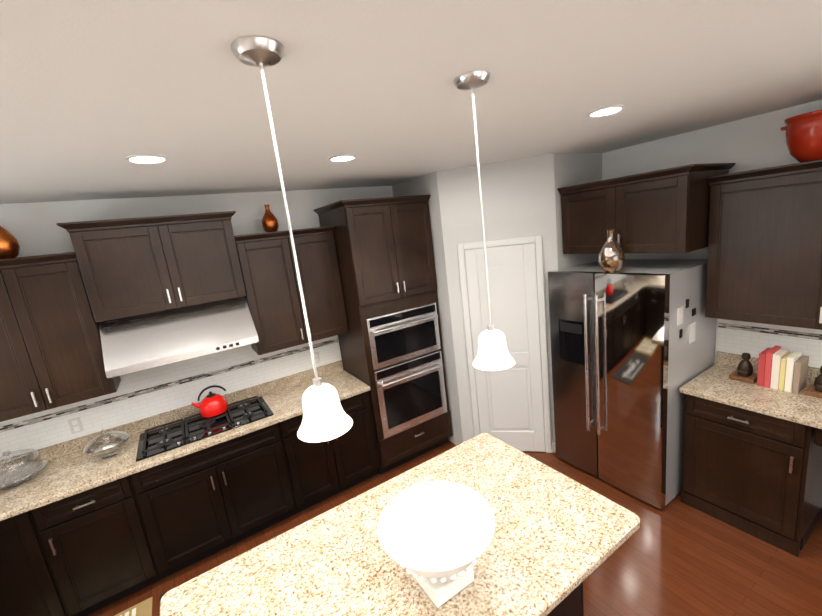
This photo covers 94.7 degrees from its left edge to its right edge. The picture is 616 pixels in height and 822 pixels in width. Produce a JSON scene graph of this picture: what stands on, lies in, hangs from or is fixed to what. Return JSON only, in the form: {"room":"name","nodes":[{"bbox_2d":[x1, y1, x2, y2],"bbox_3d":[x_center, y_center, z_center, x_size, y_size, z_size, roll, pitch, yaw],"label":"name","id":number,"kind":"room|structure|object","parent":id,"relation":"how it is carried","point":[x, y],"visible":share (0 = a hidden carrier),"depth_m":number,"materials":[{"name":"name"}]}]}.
{"room":"kitchen","nodes":[
{"label":"kitchen","id":0,"kind":"room"},
{"bbox_2d":[0,186,392,358],"bbox_3d":[-1.220,0.312,3.638,6.090,2.740,0.120,-14,13,-31],"label":"wall","id":1,"kind":"structure","parent":0,"point":[34,229],"depth_m":2.98,"materials":[{"name":"white paint"}]},
{"bbox_2d":[0,252,120,421],"bbox_3d":[-2.506,0.174,2.492,0.726,0.985,0.363,-14,13,-31],"label":"upper cabinet","id":2,"kind":"object","parent":1,"relation":"attached to","point":[51,354],"visible":1,"depth_m":2.43,"materials":[{"name":"brown wood"}]},
{"bbox_2d":[0,226,19,258],"bbox_3d":[-2.572,-0.438,2.365,0.156,0.270,0.156,-14,13,-31],"label":"copper vase","id":3,"kind":"object","parent":2,"relation":"on","point":[9,246],"visible":0.88,"depth_m":2.35,"materials":[{"name":"orange metal"}]},
{"bbox_2d":[56,211,245,322],"bbox_3d":[-1.827,-0.333,2.834,1.032,0.653,0.408,-14,13,-31],"label":"upper cabinet","id":4,"kind":"object","parent":1,"relation":"attached to","point":[128,267],"visible":1,"depth_m":2.66,"materials":[{"name":"brown wood"}]},
{"bbox_2d":[0,335,341,455],"bbox_3d":[-2.128,0.452,2.995,3.256,0.855,0.010,-14,13,-31],"label":"tile backsplash","id":5,"kind":"structure","parent":1,"relation":"attached to","point":[142,394],"depth_m":3.09,"materials":[{"name":"tile"}]},
{"bbox_2d":[68,417,83,433],"bbox_3d":[-2.486,0.872,2.809,0.070,0.115,0.006,-14,13,-31],"label":"electrical outlet","id":6,"kind":"object","parent":5,"relation":"attached to","point":[75,425],"depth_m":2.81,"materials":[{"name":"white plastic"}]},
{"bbox_2d":[314,351,319,363],"bbox_3d":[-0.939,0.494,3.751,0.070,0.115,0.006,-14,13,-31],"label":"electrical outlet","id":7,"kind":"object","parent":5,"relation":"attached to","point":[316,355],"depth_m":3.75,"materials":[{"name":"white plastic"}]},
{"bbox_2d":[99,296,258,377],"bbox_3d":[-1.738,0.165,2.886,0.950,0.354,0.524,-14,13,-31],"label":"range hood","id":8,"kind":"object","parent":1,"relation":"attached to","point":[130,344],"visible":0.96,"depth_m":2.73,"materials":[{"name":"silver metal"}]},
{"bbox_2d":[234,226,348,354],"bbox_3d":[-1.055,-0.181,3.375,0.816,0.985,0.363,-14,13,-31],"label":"upper cabinet","id":9,"kind":"object","parent":1,"relation":"attached to","point":[271,284],"visible":0.98,"depth_m":3.23,"materials":[{"name":"brown wood"}]},
{"bbox_2d":[262,205,278,231],"bbox_3d":[-1.199,-0.753,3.204,0.133,0.230,0.133,-14,13,-31],"label":"copper vase","id":10,"kind":"object","parent":9,"relation":"on","point":[270,222],"visible":0.96,"depth_m":3.17,"materials":[{"name":"orange metal"}]},
{"bbox_2d":[0,0,821,203],"bbox_3d":[0.576,-0.675,0.289,6.090,0.100,7.800,-14,13,-31],"label":"ceiling","id":11,"kind":"structure","parent":0,"point":[94,94],"depth_m":1.28,"materials":[{"name":"white paint"}]},
{"bbox_2d":[125,154,167,163],"bbox_3d":[-1.255,-0.708,1.800,0.176,0.012,0.176,-14,13,-31],"label":"recessed light","id":12,"kind":"object","parent":11,"relation":"in","point":[145,158],"visible":1,"depth_m":1.79,"materials":[{"name":"white paint"}]},
{"bbox_2d":[231,36,352,442],"bbox_3d":[-0.318,-0.141,1.040,0.167,1.030,0.167,-14,13,-31],"label":"pendant light","id":13,"kind":"object","parent":11,"relation":"hanging from","point":[326,417],"visible":1,"depth_m":1.07,"materials":[{"name":"frosted white glass"},{"name":"nickel"}]},
{"bbox_2d":[328,154,356,161],"bbox_3d":[-0.418,-0.913,2.309,0.176,0.012,0.176,-14,13,-31],"label":"recessed light","id":14,"kind":"object","parent":11,"relation":"in","point":[341,157],"visible":1,"depth_m":2.30,"materials":[{"name":"white paint"}]},
{"bbox_2d":[454,70,514,370],"bbox_3d":[0.267,-0.284,1.396,0.167,1.030,0.167,-14,13,-31],"label":"pendant light","id":15,"kind":"object","parent":11,"relation":"hanging from","point":[493,354],"visible":1,"depth_m":1.43,"materials":[{"name":"white glass"}]},
{"bbox_2d":[587,104,624,116],"bbox_3d":[0.994,-1.005,1.936,0.176,0.012,0.176,-14,13,-31],"label":"recessed light","id":16,"kind":"object","parent":11,"relation":"in","point":[605,110],"visible":1,"depth_m":1.93,"materials":[{"name":"white paint"}]},
{"bbox_2d":[87,441,821,615],"bbox_3d":[0.906,2.088,0.857,6.090,0.100,7.800,-14,13,-31],"label":"floor","id":17,"kind":"structure","parent":0,"point":[675,556],"depth_m":2.41,"materials":[{"name":"brown wood"}]},
{"bbox_2d":[0,504,86,615],"bbox_3d":[-2.501,1.636,2.539,0.398,0.900,0.626,-14,13,-31],"label":"base cabinet","id":18,"kind":"object","parent":17,"relation":"on","point":[36,580],"depth_m":2.30,"materials":[{"name":"brown wood"}]},
{"bbox_2d":[48,471,171,614],"bbox_3d":[-2.186,1.560,2.730,0.626,0.900,0.626,-14,13,-31],"label":"base cabinet","id":19,"kind":"object","parent":17,"relation":"on","point":[87,552],"depth_m":2.50,"materials":[{"name":"brown wood"}]},
{"bbox_2d":[114,597,152,615],"bbox_3d":[-1.972,2.097,2.210,0.770,0.012,0.490,-14,13,-31],"label":"striped mat","id":20,"kind":"object","parent":17,"relation":"on","point":[143,608],"visible":1,"depth_m":2.52,"materials":[{"name":"beige fabric"}]},
{"bbox_2d":[144,419,307,573],"bbox_3d":[-1.572,1.409,3.104,1.116,0.900,0.626,-14,13,-31],"label":"base cabinet","id":21,"kind":"object","parent":17,"relation":"on","point":[207,501],"depth_m":2.85,"materials":[{"name":"brown wood"}]},
{"bbox_2d":[159,516,316,615],"bbox_3d":[-1.092,1.886,2.734,1.240,0.008,0.470,-14,13,-31],"label":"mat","id":22,"kind":"object","parent":17,"relation":"on","point":[161,596],"visible":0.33,"depth_m":2.61,"materials":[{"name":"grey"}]},
{"bbox_2d":[291,391,380,507],"bbox_3d":[-0.852,1.233,3.542,0.888,0.900,0.626,-14,13,-31],"label":"base cabinet","id":23,"kind":"object","parent":17,"relation":"on","point":[329,468],"depth_m":3.35,"materials":[{"name":"brown wood"}]},
{"bbox_2d":[0,360,370,520],"bbox_3d":[-1.870,0.977,2.782,3.256,0.140,0.752,-14,13,-31],"label":"countertop","id":24,"kind":"structure","parent":23,"relation":"on","point":[71,468],"depth_m":2.63,"materials":[{"name":"stone"}]},
{"bbox_2d":[0,449,47,489],"bbox_3d":[-2.616,1.041,2.480,0.330,0.227,0.330,-14,13,-31],"label":"glass cake dome","id":25,"kind":"object","parent":24,"relation":"on","point":[26,470],"visible":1,"depth_m":2.50,"materials":[{"name":"clear glass"}]},
{"bbox_2d":[82,429,128,458],"bbox_3d":[-2.174,0.957,2.704,0.270,0.198,0.270,-14,13,-31],"label":"glass dish","id":26,"kind":"object","parent":24,"relation":"on","point":[108,452],"visible":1,"depth_m":2.69,"materials":[{"name":"clear glass"}]},
{"bbox_2d":[136,396,273,461],"bbox_3d":[-1.614,0.909,3.003,0.920,0.042,0.470,-14,13,-31],"label":"cooktop","id":27,"kind":"object","parent":24,"relation":"in","point":[165,438],"visible":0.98,"depth_m":2.94,"materials":[{"name":"black metal"}]},
{"bbox_2d":[191,385,227,417],"bbox_3d":[-1.640,0.753,3.086,0.264,0.231,0.210,-14,13,-31],"label":"kettle","id":28,"kind":"object","parent":27,"relation":"on","point":[211,405],"visible":1,"depth_m":3.04,"materials":[{"name":"red metal"}]},
{"bbox_2d":[314,195,452,474],"bbox_3d":[-0.217,0.260,3.771,0.876,2.555,0.721,-14,13,-31],"label":"tall cabinet","id":29,"kind":"object","parent":17,"relation":"on","point":[391,348],"visible":1,"depth_m":3.48,"materials":[{"name":"brown wood"}]},
{"bbox_2d":[547,582,583,615],"bbox_3d":[-0.011,1.506,1.723,1.709,0.900,0.611,-14,13,-31],"label":"kitchen island","id":30,"kind":"object","parent":17,"relation":"on","point":[571,604],"depth_m":1.88,"materials":[{"name":"brown wood"}]},
{"bbox_2d":[160,433,639,615],"bbox_3d":[-0.007,1.050,1.587,1.790,0.040,0.975,-14,13,-31],"label":"island countertop","id":31,"kind":"structure","parent":30,"relation":"on","point":[557,538],"depth_m":1.57,"materials":[{"name":"stone"}]},
{"bbox_2d":[378,481,494,607],"bbox_3d":[0.106,0.911,1.435,0.433,0.264,0.433,-14,13,-31],"label":"decorative bowl","id":32,"kind":"object","parent":31,"relation":"on","point":[435,537],"visible":1,"depth_m":1.43,"materials":[{"name":"white ceramic"}]},
{"bbox_2d":[548,259,715,508],"bbox_3d":[1.831,0.528,3.209,0.892,1.780,0.916,-14,13,-31],"label":"fridge","id":33,"kind":"object","parent":17,"relation":"on","point":[632,346],"visible":1,"depth_m":2.86,"materials":[{"name":"grey metal"}]},
{"bbox_2d":[598,229,624,271],"bbox_3d":[1.486,-0.425,2.815,0.179,0.310,0.179,-14,13,-31],"label":"vase","id":34,"kind":"object","parent":33,"relation":"on","point":[611,256],"visible":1,"depth_m":2.77,"materials":[{"name":"silver glass"}]},
{"bbox_2d":[680,394,821,557],"bbox_3d":[2.434,1.016,2.687,0.626,0.900,0.640,-14,13,-31],"label":"base cabinet","id":35,"kind":"object","parent":17,"relation":"on","point":[756,475],"visible":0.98,"depth_m":2.44,"materials":[{"name":"brown wood"}]},
{"bbox_2d":[679,351,821,428],"bbox_3d":[2.741,0.586,1.996,0.642,0.140,2.085,-14,13,-31],"label":"countertop","id":36,"kind":"structure","parent":35,"relation":"on","point":[714,383],"depth_m":2.52,"materials":[{"name":"stone"}]},
{"bbox_2d":[729,353,757,383],"bbox_3d":[2.390,0.412,2.707,0.140,0.195,0.140,-14,13,-31],"label":"bookend","id":37,"kind":"object","parent":36,"relation":"on","point":[743,372],"visible":0.96,"depth_m":2.68,"materials":[{"name":"brown wood"}]},
{"bbox_2d":[757,346,808,393],"bbox_3d":[2.494,0.405,2.543,0.170,0.250,0.205,-14,13,-31],"label":"books","id":38,"kind":"object","parent":36,"relation":"on","point":[782,369],"visible":1,"depth_m":2.49,"materials":[{"name":"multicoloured paper"}]},
{"bbox_2d":[804,366,821,397],"bbox_3d":[2.599,0.454,2.381,0.140,0.195,0.140,-14,13,-31],"label":"bookend","id":39,"kind":"object","parent":36,"relation":"on","point":[814,389],"visible":1,"depth_m":2.38,"materials":[{"name":"brown wood"}]},
{"bbox_2d":[392,153,601,451],"bbox_3d":[0.930,-0.022,4.010,1.378,2.740,1.490,-14,13,-31],"label":"wall","id":40,"kind":"structure","parent":0,"point":[521,197],"depth_m":3.36,"materials":[{"name":"grey paint"}]},
{"bbox_2d":[457,235,551,452],"bbox_3d":[0.889,0.416,3.537,0.729,2.087,0.057,-4,12,13],"label":"door","id":41,"kind":"structure","parent":40,"relation":"attached to","point":[512,405],"depth_m":3.51,"materials":[{"name":"white paint"}]},
{"bbox_2d":[463,441,555,452],"bbox_3d":[1.009,1.378,3.756,0.976,0.100,0.013,-4,12,13],"label":"baseboard","id":42,"kind":"structure","parent":40,"relation":"attached to","point":[553,448],"depth_m":3.66,"materials":[{"name":"white paint"}]},
{"bbox_2d":[602,100,821,364],"bbox_3d":[3.087,0.133,2.000,0.120,2.740,7.200,-14,13,-31],"label":"wall","id":43,"kind":"structure","parent":0,"point":[753,143],"depth_m":2.78,"materials":[{"name":"white paint"}]},
{"bbox_2d":[557,163,734,253],"bbox_3d":[1.794,-0.744,2.981,0.658,0.555,0.978,-14,13,-31],"label":"upper cabinet","id":44,"kind":"object","parent":43,"relation":"attached to","point":[663,211],"visible":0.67,"depth_m":2.68,"materials":[{"name":"brown wood"}]},
{"bbox_2d":[705,159,821,329],"bbox_3d":[2.366,-0.404,2.468,0.363,0.985,0.704,-14,13,-31],"label":"upper cabinet","id":45,"kind":"object","parent":43,"relation":"attached to","point":[764,262],"visible":1,"depth_m":2.39,"materials":[{"name":"brown wood"}]},
{"bbox_2d":[781,110,821,162],"bbox_3d":[2.378,-0.993,2.202,0.310,0.264,0.340,-14,13,-31],"label":"pot","id":46,"kind":"object","parent":45,"relation":"on","point":[803,132],"visible":0.94,"depth_m":2.17,"materials":[{"name":"red ceramic"}]},
{"bbox_2d":[717,319,821,367],"bbox_3d":[2.998,0.202,2.042,0.010,0.530,2.200,-14,13,-31],"label":"tile backsplash","id":47,"kind":"structure","parent":43,"relation":"attached to","point":[752,339],"depth_m":2.74,"materials":[{"name":"tile"}]}
]}

